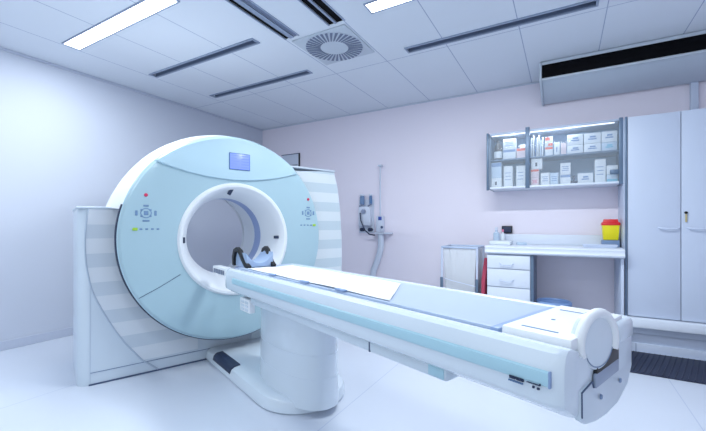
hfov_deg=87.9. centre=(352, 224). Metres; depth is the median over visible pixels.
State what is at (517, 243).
tray
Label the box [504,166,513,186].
box
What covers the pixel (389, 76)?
ceiling
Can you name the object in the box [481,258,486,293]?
apron
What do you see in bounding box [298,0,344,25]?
ceiling track
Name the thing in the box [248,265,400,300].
paper sheet
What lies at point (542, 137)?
pack
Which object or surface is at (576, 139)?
box
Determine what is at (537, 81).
trim
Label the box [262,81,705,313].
wall
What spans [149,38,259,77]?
ceiling vent
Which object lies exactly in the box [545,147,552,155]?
box
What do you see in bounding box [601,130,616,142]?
box
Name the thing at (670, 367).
floor mat
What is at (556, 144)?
box
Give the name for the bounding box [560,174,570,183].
box
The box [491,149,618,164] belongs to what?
shelf
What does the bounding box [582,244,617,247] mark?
tray
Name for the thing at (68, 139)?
wall
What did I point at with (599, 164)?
box
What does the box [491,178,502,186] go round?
box
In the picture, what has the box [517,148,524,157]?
box
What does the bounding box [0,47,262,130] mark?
trim
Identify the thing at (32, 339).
baseboard
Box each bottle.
[493,227,499,239]
[494,140,501,159]
[501,229,504,239]
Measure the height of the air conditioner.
0.283 m
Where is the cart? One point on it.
(463, 264)
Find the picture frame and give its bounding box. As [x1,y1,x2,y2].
[281,153,299,165]
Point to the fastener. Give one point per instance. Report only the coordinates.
(337, 289)
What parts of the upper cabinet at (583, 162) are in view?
frame post, panel, frame post, panel, panel, handle, panel, frame post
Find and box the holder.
[232,246,275,267]
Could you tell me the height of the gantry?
1.925 m
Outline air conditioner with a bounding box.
[539,30,705,105]
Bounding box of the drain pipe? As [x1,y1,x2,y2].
[370,234,383,276]
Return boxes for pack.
[531,138,532,156]
[533,136,534,156]
[538,135,539,155]
[540,140,541,155]
[542,137,543,155]
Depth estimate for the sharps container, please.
3.57 m
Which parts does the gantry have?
panel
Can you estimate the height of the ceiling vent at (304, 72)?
0.050 m
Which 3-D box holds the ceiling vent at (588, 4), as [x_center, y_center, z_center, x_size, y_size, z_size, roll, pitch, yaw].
[1.130,-1.625,3.002,1.476,0.050,0.106,0,0,30]
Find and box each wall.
[0,49,261,341]
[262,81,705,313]
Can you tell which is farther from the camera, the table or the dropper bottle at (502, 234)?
the dropper bottle at (502, 234)
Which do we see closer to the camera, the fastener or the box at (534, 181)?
the fastener
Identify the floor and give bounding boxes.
[0,335,705,430]
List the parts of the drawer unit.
drawer, drawer, drawer, panel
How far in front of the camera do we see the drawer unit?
3.72 m
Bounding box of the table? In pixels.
[206,264,632,423]
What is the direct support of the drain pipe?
attached to the wall at (432, 155)
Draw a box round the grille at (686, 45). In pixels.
[542,34,705,77]
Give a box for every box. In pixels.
[491,162,502,178]
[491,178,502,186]
[503,138,516,149]
[503,149,516,158]
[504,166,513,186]
[516,165,524,185]
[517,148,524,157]
[531,158,542,169]
[531,169,539,177]
[531,177,539,184]
[541,172,549,184]
[545,136,552,146]
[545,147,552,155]
[550,173,558,183]
[554,142,559,154]
[560,163,570,174]
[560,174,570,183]
[561,143,565,153]
[567,134,582,145]
[567,144,582,153]
[577,173,592,182]
[583,132,600,145]
[583,143,600,151]
[594,159,605,181]
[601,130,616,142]
[601,141,616,150]
[606,165,617,174]
[606,174,617,181]
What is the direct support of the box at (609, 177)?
on the upper cabinet at (583, 162)
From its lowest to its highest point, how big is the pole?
0.949 m
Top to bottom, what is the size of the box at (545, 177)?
0.131 m
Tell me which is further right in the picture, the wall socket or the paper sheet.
the wall socket
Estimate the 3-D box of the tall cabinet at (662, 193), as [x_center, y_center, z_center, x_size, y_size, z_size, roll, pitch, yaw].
[2.914,0.081,3.314,0.782,2.118,0.543,0,0,30]
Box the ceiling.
[0,0,705,129]
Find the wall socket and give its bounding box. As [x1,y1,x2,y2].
[502,226,511,232]
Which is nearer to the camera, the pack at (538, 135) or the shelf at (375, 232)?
the pack at (538, 135)
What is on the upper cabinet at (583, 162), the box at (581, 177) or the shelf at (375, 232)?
the box at (581, 177)
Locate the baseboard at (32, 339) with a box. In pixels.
[0,327,72,350]
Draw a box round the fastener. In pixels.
[335,288,346,291]
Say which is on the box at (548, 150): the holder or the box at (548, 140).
the box at (548, 140)
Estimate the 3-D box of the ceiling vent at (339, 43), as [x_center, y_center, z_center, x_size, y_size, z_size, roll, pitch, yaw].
[-0.167,-1.599,3.294,0.540,0.020,0.540,0,0,30]
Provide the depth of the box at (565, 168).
3.73 m
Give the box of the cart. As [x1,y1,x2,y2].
[440,244,484,292]
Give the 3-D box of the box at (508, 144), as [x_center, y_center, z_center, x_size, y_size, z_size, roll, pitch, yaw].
[1.740,-0.884,4.052,0.128,0.114,0.131,0,0,30]
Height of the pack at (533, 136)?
0.226 m
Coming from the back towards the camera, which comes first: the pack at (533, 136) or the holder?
the pack at (533, 136)
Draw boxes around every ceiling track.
[225,0,298,39]
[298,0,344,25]
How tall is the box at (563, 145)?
0.115 m
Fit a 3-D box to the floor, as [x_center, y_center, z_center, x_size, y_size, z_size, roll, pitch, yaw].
[-0.201,1.190,1.674,7.020,0.100,6.700,0,0,30]
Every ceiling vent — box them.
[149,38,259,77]
[209,69,312,97]
[292,24,374,64]
[404,0,598,53]
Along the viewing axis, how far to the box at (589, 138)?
3.62 m
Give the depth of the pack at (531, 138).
3.89 m
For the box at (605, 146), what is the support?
on the upper cabinet at (583, 162)
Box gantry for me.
[72,135,341,386]
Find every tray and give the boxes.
[489,240,512,244]
[516,242,526,244]
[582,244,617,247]
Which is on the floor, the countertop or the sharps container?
the countertop
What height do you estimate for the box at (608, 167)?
0.085 m
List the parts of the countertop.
support panel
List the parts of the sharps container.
lid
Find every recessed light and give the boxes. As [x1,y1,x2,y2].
[61,0,179,49]
[363,0,413,13]
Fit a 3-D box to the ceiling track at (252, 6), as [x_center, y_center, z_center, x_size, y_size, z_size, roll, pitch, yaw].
[-1.036,-1.622,2.248,0.154,0.036,2.060,0,0,30]
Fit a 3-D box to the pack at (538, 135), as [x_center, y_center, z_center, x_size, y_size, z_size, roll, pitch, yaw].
[1.984,-0.835,3.900,0.014,0.226,0.100,0,0,30]
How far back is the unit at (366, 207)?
5.13 m
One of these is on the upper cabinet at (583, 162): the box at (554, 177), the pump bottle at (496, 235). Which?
the box at (554, 177)
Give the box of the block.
[601,240,619,246]
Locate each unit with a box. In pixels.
[359,194,374,235]
[487,254,536,301]
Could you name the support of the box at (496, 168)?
on the box at (495, 182)
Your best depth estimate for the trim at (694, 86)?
3.42 m
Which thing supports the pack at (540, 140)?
on the upper cabinet at (583, 162)
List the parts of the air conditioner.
trim, casing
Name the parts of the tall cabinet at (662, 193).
panel, door, door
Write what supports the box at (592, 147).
on the upper cabinet at (583, 162)
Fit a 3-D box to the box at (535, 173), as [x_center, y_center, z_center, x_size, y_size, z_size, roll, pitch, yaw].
[1.956,-0.546,3.927,0.075,0.086,0.131,0,0,30]
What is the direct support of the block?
on the countertop
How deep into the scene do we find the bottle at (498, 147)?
4.07 m
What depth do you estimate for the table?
1.27 m
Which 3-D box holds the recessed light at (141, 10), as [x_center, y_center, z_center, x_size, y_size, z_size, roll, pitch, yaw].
[-1.910,-1.621,2.934,1.452,0.038,0.147,0,0,30]
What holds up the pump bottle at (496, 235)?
on the countertop
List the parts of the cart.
post, rail, post, post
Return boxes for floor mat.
[630,351,705,384]
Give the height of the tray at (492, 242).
0.042 m
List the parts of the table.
control panel, mattress, plate, grab handle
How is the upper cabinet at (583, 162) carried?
attached to the wall at (432, 155)
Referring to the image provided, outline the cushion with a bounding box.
[236,251,272,266]
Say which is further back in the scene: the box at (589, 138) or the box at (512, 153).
the box at (512, 153)
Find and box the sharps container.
[601,219,619,239]
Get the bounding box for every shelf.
[375,232,392,233]
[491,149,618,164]
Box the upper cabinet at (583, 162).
[486,117,622,191]
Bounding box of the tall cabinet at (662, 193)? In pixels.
[618,108,705,360]
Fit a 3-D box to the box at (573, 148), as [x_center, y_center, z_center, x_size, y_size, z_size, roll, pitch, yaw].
[2.271,-0.764,3.746,0.139,0.084,0.131,0,0,30]
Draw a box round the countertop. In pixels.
[485,234,624,314]
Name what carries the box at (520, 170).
on the upper cabinet at (583, 162)
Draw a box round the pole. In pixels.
[375,165,392,233]
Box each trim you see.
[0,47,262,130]
[263,81,538,130]
[690,81,698,109]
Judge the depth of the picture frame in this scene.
5.84 m
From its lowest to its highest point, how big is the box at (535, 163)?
0.109 m
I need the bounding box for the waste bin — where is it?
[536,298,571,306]
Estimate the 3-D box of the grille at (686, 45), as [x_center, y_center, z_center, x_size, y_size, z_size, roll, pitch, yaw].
[2.533,-1.510,3.232,1.536,0.124,0.030,0,0,30]
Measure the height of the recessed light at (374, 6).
0.038 m

